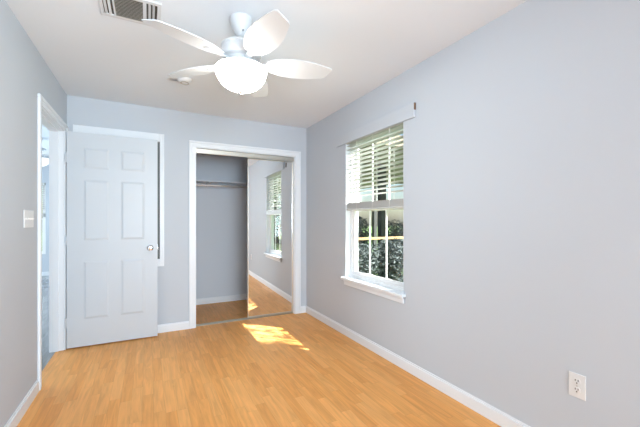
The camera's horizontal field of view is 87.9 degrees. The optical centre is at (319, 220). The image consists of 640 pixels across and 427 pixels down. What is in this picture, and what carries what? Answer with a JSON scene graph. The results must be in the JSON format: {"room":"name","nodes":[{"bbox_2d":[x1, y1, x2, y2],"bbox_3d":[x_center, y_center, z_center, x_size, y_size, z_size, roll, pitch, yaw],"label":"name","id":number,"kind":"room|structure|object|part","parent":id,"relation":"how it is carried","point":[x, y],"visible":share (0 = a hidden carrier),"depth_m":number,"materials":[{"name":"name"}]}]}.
{"room":"empty bedroom","nodes":[
{"label":"empty bedroom","id":0,"kind":"room"},
{"bbox_2d":[0,0,66,426],"bbox_3d":[-2.199,0.001,2.618,0.108,2.415,11.730,0,0,-27],"label":"wall","id":1,"kind":"structure","parent":0,"point":[24,74],"depth_m":2.01,"materials":[{"name":"grey paint"}]},
{"bbox_2d":[4,379,38,426],"bbox_3d":[-0.752,1.164,-0.052,0.013,0.088,5.398,0,0,-27],"label":"baseboard","id":2,"kind":"structure","parent":1,"relation":"attached to","point":[14,420],"depth_m":2.06,"materials":[{"name":"white paint"}]},
{"bbox_2d":[23,210,33,227],"bbox_3d":[-1.901,-0.010,2.173,0.014,0.112,0.190,0,0,-27],"label":"light switch","id":3,"kind":"object","parent":1,"relation":"attached to","point":[28,215],"visible":1,"depth_m":2.16,"materials":[{"name":"white plastic"}]},
{"bbox_2d":[37,93,67,390],"bbox_3d":[-2.247,0.154,2.728,0.128,2.108,0.906,0,0,-27],"label":"trim","id":4,"kind":"structure","parent":1,"relation":"attached to","point":[47,116],"depth_m":3.04,"materials":[{"name":"white paint"}]},
{"bbox_2d":[65,131,158,348],"bbox_3d":[-2.032,0.180,3.284,0.786,2.031,0.163,0,0,-27],"label":"door","id":5,"kind":"structure","parent":4,"relation":"attached to","point":[111,240],"depth_m":3.25,"materials":[{"name":"white paint"}]},
{"bbox_3d":[-1.732,0.283,3.385,0.062,0.062,0.063,0,0,-27],"label":"knob","id":6,"kind":"part","parent":5,"relation":"part of","materials":[{"name":"silver metal"}]},
{"bbox_2d":[42,165,48,271],"bbox_3d":[-6.475,0.001,7.077,3.394,2.415,0.120,0,0,-27],"label":"wall","id":7,"kind":"structure","parent":0,"point":[45,170],"depth_m":7.26,"materials":[{"name":"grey paint"}]},
{"bbox_2d":[42,183,45,253],"bbox_3d":[-6.472,-0.042,7.084,1.001,1.560,0.080,0,0,-27],"label":"window","id":8,"kind":"structure","parent":7,"relation":"in","point":[44,186],"depth_m":7.27,"materials":[{"name":"white plastic"}]},
{"bbox_3d":[-6.465,0.329,7.069,0.941,0.758,0.028,0,0,-27],"label":"sash","id":9,"kind":"part","parent":8,"relation":"part of","materials":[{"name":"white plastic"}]},
{"bbox_2d":[42,183,44,216],"bbox_3d":[-6.443,-0.451,7.027,0.985,0.737,0.056,0,0,-27],"label":"window blind","id":10,"kind":"object","parent":8,"relation":"attached to","point":[43,214],"visible":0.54,"depth_m":7.23,"materials":[{"name":"grey plastic"}]},
{"bbox_2d":[67,95,305,324],"bbox_3d":[-1.335,0.001,3.836,2.545,2.415,0.115,0,0,-27],"label":"wall","id":11,"kind":"structure","parent":0,"point":[177,127],"depth_m":3.66,"materials":[{"name":"grey paint"}]},
{"bbox_2d":[73,124,163,266],"bbox_3d":[-2.035,-0.217,3.395,0.798,1.420,0.026,0,0,-27],"label":"framed panel","id":12,"kind":"object","parent":11,"relation":"attached to","point":[76,128],"visible":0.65,"depth_m":3.56,"materials":[{"name":"white paint"}]},
{"bbox_3d":[-2.039,-0.214,3.404,0.714,1.255,0.006,0,0,-27],"label":"panel","id":13,"kind":"part","parent":12,"relation":"part of","materials":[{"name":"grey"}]},
{"bbox_2d":[158,306,305,332],"bbox_3d":[-1.303,1.164,3.780,2.512,0.088,0.013,0,0,-27],"label":"baseboard","id":14,"kind":"structure","parent":11,"relation":"attached to","point":[169,327],"depth_m":3.63,"materials":[{"name":"white paint"}]},
{"bbox_2d":[189,140,300,328],"bbox_3d":[-0.881,0.158,4.061,1.359,2.101,0.133,0,0,-27],"label":"trim","id":15,"kind":"structure","parent":11,"relation":"attached to","point":[193,145],"depth_m":3.96,"materials":[{"name":"white paint"}]},
{"bbox_2d":[196,148,293,161],"bbox_3d":[-0.892,-0.790,4.070,1.199,0.052,0.094,0,0,-27],"label":"track","id":16,"kind":"object","parent":11,"relation":"attached to","point":[203,151],"visible":0.97,"depth_m":4.00,"materials":[{"name":"metal"}]},
{"bbox_2d":[196,153,269,298],"bbox_3d":[-1.822,0.001,4.777,2.545,2.415,0.100,0,0,-27],"label":"wall","id":17,"kind":"structure","parent":0,"point":[221,214],"depth_m":4.90,"materials":[{"name":"grey paint"}]},
{"bbox_2d":[196,294,246,304],"bbox_3d":[-1.351,1.164,4.956,1.450,0.088,0.013,0,0,-27],"label":"baseboard","id":18,"kind":"structure","parent":17,"relation":"attached to","point":[228,298],"depth_m":4.90,"materials":[{"name":"white paint"}]},
{"bbox_2d":[196,179,246,189],"bbox_3d":[-1.285,-0.509,4.828,1.446,0.084,0.299,0,0,-27],"label":"closet shelf","id":19,"kind":"object","parent":17,"relation":"attached to","point":[211,182],"visible":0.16,"depth_m":4.79,"materials":[{"name":"white paint"}]},
{"bbox_2d":[17,276,500,426],"bbox_3d":[-2.584,1.258,2.486,6.292,0.100,11.850,0,0,-27],"label":"floor","id":20,"kind":"structure","parent":0,"point":[286,370],"depth_m":2.47,"materials":[{"name":"brown wood"}]},
{"bbox_2d":[196,312,292,326],"bbox_3d":[-0.894,1.204,4.074,1.199,0.009,0.060,0,0,-27],"label":"floor track","id":21,"kind":"object","parent":20,"relation":"on","point":[246,318],"visible":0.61,"depth_m":4.00,"materials":[{"name":"beige"}]},
{"bbox_2d":[247,158,292,317],"bbox_3d":[-0.621,0.216,4.207,0.598,1.963,0.024,0,0,-26],"label":"mirror door","id":22,"kind":"structure","parent":21,"relation":"on","point":[269,182],"depth_m":4.20,"materials":[{"name":"grey mirror"}]},
{"bbox_2d":[5,0,526,164],"bbox_3d":[-2.647,-1.287,2.499,6.392,0.160,11.930,0,0,-27],"label":"ceiling","id":23,"kind":"structure","parent":0,"point":[366,44],"depth_m":2.28,"materials":[{"name":"white paint"}]},
{"bbox_2d":[42,138,48,166],"bbox_3d":[-4.128,-0.978,4.865,1.064,0.458,1.023,0,0,-27],"label":"ceiling fan","id":24,"kind":"object","parent":23,"relation":"hanging from","point":[45,159],"visible":0.2,"depth_m":4.79,"materials":[{"name":"white ceramic"}]},
{"bbox_3d":[-4.112,-0.839,4.820,0.300,0.124,0.300,0,0,-27],"label":"lamp shade","id":25,"kind":"part","parent":24,"relation":"part of","materials":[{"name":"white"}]},
{"bbox_3d":[-3.792,-0.946,4.673,0.407,0.045,0.170,0,0,21],"label":"blade","id":26,"kind":"part","parent":24,"relation":"part of","materials":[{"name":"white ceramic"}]},
{"bbox_2d":[98,0,161,26],"bbox_3d":[-1.079,-1.201,1.891,0.310,0.012,0.260,0,0,-27],"label":"ceiling vent","id":27,"kind":"object","parent":23,"relation":"in","point":[134,11],"visible":0.82,"depth_m":1.90,"materials":[{"name":"white metal"}]},
{"bbox_2d":[167,76,191,84],"bbox_3d":[-1.197,-1.189,2.829,0.199,0.036,0.116,0,0,-10],"label":"smoke detector","id":28,"kind":"object","parent":23,"relation":"attached to","point":[185,80],"visible":0.92,"depth_m":2.81,"materials":[{"name":"white plastic"}]},
{"bbox_2d":[142,9,331,96],"bbox_3d":[-0.447,-0.978,1.959,1.063,0.458,1.038,0,0,-27],"label":"ceiling fan","id":29,"kind":"object","parent":23,"relation":"hanging from","point":[240,70],"visible":1,"depth_m":1.89,"materials":[{"name":"white plastic"}]},
{"bbox_3d":[-0.689,-0.946,1.714,0.170,0.045,0.407,0,0,35],"label":"blade","id":30,"kind":"part","parent":29,"relation":"part of","materials":[{"name":"white wood"}]},
{"bbox_3d":[-0.802,-0.946,2.112,0.407,0.045,0.170,0,0,17],"label":"blade","id":31,"kind":"part","parent":29,"relation":"part of","materials":[{"name":"white wood"}]},
{"bbox_3d":[-0.472,-0.839,1.991,0.300,0.124,0.300,0,0,-27],"label":"lamp shade","id":32,"kind":"part","parent":29,"relation":"part of","materials":[{"name":"white glass"}]},
{"bbox_3d":[-0.458,-0.946,2.342,0.170,0.045,0.407,0,0,-1],"label":"blade","id":33,"kind":"part","parent":29,"relation":"part of","materials":[{"name":"white wood"}]},
{"bbox_3d":[-0.279,-0.946,1.694,0.172,0.045,0.414,0,0,-27],"label":"blade","id":34,"kind":"part","parent":29,"relation":"part of","materials":[{"name":"white wood"}]},
{"bbox_3d":[-0.133,-0.946,2.086,0.407,0.045,0.170,0,0,-19],"label":"blade","id":35,"kind":"part","parent":29,"relation":"part of","materials":[{"name":"white paint"}]},
{"bbox_2d":[306,0,639,426],"bbox_3d":[1.108,0.001,2.036,0.145,2.415,7.660,0,0,-27],"label":"wall","id":36,"kind":"structure","parent":0,"point":[522,142],"depth_m":1.88,"materials":[{"name":"grey paint"}]},
{"bbox_2d":[340,122,405,303],"bbox_3d":[0.515,-0.086,3.126,0.182,1.523,0.960,0,0,-27],"label":"window","id":37,"kind":"structure","parent":36,"relation":"in","point":[387,288],"depth_m":3.28,"materials":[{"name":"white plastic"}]},
{"bbox_3d":[0.481,0.636,3.108,0.105,0.080,0.960,0,0,-27],"label":"sill","id":38,"kind":"part","parent":37,"relation":"part of","materials":[{"name":"white paint"}]},
{"bbox_2d":[347,122,402,210],"bbox_3d":[0.502,-0.474,3.116,0.056,0.740,0.875,0,0,-27],"label":"window blind","id":39,"kind":"object","parent":37,"relation":"attached to","point":[391,203],"visible":0.74,"depth_m":3.06,"materials":[{"name":"grey plastic"}]},
{"bbox_3d":[0.366,-0.459,3.321,0.002,0.690,0.004,0,0,-27],"label":"ladder cord","id":40,"kind":"part","parent":39,"relation":"part of","materials":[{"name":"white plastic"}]},
{"bbox_3d":[0.486,-0.459,3.088,0.002,0.690,0.004,0,0,-27],"label":"ladder cord","id":41,"kind":"part","parent":39,"relation":"part of","materials":[{"name":"white fabric"}]},
{"bbox_3d":[0.502,-0.113,3.116,0.052,0.017,0.867,0,0,-27],"label":"rail","id":42,"kind":"part","parent":39,"relation":"part of","materials":[{"name":"grey plastic"}]},
{"bbox_3d":[0.599,-0.459,2.870,0.002,0.690,0.004,0,0,-27],"label":"ladder cord","id":43,"kind":"part","parent":39,"relation":"part of","materials":[{"name":"white fabric"}]},
{"bbox_3d":[0.547,0.216,3.139,0.028,0.699,0.831,0,0,-27],"label":"sash","id":44,"kind":"part","parent":37,"relation":"part of","materials":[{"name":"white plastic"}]},
{"bbox_3d":[0.577,-0.454,3.155,0.028,0.722,0.831,0,0,-27],"label":"sash","id":45,"kind":"part","parent":37,"relation":"part of","materials":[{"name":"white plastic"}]},
{"bbox_2d":[336,102,415,146],"bbox_3d":[0.459,-0.859,3.110,0.024,0.114,1.206,0,0,-27],"label":"valance board","id":46,"kind":"object","parent":36,"relation":"attached to","point":[405,113],"visible":1,"depth_m":2.95,"materials":[{"name":"grey paint"}]},
{"bbox_2d":[306,306,530,426],"bbox_3d":[1.276,1.164,1.539,0.013,0.088,6.362,0,0,-27],"label":"baseboard","id":47,"kind":"structure","parent":36,"relation":"attached to","point":[488,411],"depth_m":2.42,"materials":[{"name":"white paint"}]},
{"bbox_2d":[569,371,585,400],"bbox_3d":[1.244,0.800,1.606,0.009,0.117,0.072,0,0,-27],"label":"wall outlet","id":48,"kind":"object","parent":36,"relation":"attached to","point":[577,382],"visible":1,"depth_m":1.60,"materials":[{"name":"white plastic"}]},
{"bbox_2d":[573,387,580,393],"bbox_3d":[1.242,0.821,1.605,0.003,0.027,0.033,0,0,-27],"label":"receptacle","id":49,"kind":"object","parent":48,"relation":"attached to","point":[576,390],"depth_m":1.60,"materials":[{"name":"grey plastic"}]},
{"bbox_2d":[573,378,580,384],"bbox_3d":[1.242,0.779,1.605,0.003,0.027,0.033,0,0,-27],"label":"receptacle","id":50,"kind":"object","parent":48,"relation":"attached to","point":[576,381],"depth_m":1.60,"materials":[{"name":"grey plastic"}]},
{"label":"outside","id":51,"kind":"structure","parent":0,"visible":0},
{"bbox_2d":[363,226,402,281],"bbox_3d":[40.862,1.428,21.117,88.008,0.200,120.000,0,0,-27],"label":"ground","id":52,"kind":"structure","parent":51,"point":[368,226],"depth_m":39.72,"materials":[{"name":"green plant"}]},
{"bbox_2d":[358,216,374,249],"bbox_3d":[0.963,0.609,8.697,1.068,1.454,0.936,0,0,-27],"label":"shrub","id":53,"kind":"object","parent":52,"relation":"on","point":[361,234],"visible":0.25,"depth_m":8.73,"materials":[{"name":"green plant"}]},
{"bbox_2d":[358,242,380,275],"bbox_3d":[0.590,0.854,6.104,1.106,0.966,1.152,0,0,-27],"label":"shrub","id":54,"kind":"object","parent":52,"relation":"on","point":[363,254],"visible":0.3,"depth_m":5.92,"materials":[{"name":"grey plant"}]},
{"bbox_2d":[358,236,402,239],"bbox_3d":[2.131,0.853,8.075,5.200,0.950,0.131,0,0,-27],"label":"rail fence","id":55,"kind":"object","parent":52,"relation":"on","point":[398,237],"visible":0.02,"depth_m":7.58,"materials":[{"name":"brown wood"}]},
{"bbox_2d":[359,135,402,250],"bbox_3d":[0.582,-0.182,12.486,6.100,3.020,11.350,0,0,-27],"label":"patio cover","id":56,"kind":"object","parent":52,"relation":"on","point":[378,217],"visible":0.2,"depth_m":8.92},
{"bbox_3d":[2.482,-0.082,15.128,0.170,2.820,0.170,0,0,-27],"label":"post","id":57,"kind":"part","parent":56,"relation":"part of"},
{"bbox_3d":[1.669,-0.082,8.967,0.170,2.820,0.170,0,0,-27],"label":"post","id":58,"kind":"part","parent":56,"relation":"part of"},
{"bbox_2d":[368,237,402,281],"bbox_3d":[1.467,0.851,6.721,1.013,1.013,1.022,0,0,38],"label":"shrub","id":59,"kind":"object","parent":52,"relation":"on","point":[394,254],"visible":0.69,"depth_m":6.53,"materials":[{"name":"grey plant"}]},
{"bbox_2d":[387,219,402,247],"bbox_3d":[2.418,0.651,9.852,1.434,1.376,1.304,0,0,-2],"label":"shrub","id":60,"kind":"object","parent":52,"relation":"on","point":[396,232],"visible":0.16,"depth_m":9.65,"materials":[{"name":"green plant"}]},
{"bbox_3d":[-1.824,0.000,4.183,0.100,2.415,0.952,0,0,-27],"label":"wall","id":61,"kind":"structure","parent":0,"visible":0},
{"bbox_2d":[196,184,246,187],"bbox_3d":[-1.233,-0.482,4.727,1.449,0.056,0.056,0,0,-27],"label":"hanging rod","id":62,"kind":"object","parent":61,"relation":"attached to","point":[196,184],"visible":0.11,"depth_m":4.64,"materials":[{"name":"silver metal"}]}
]}

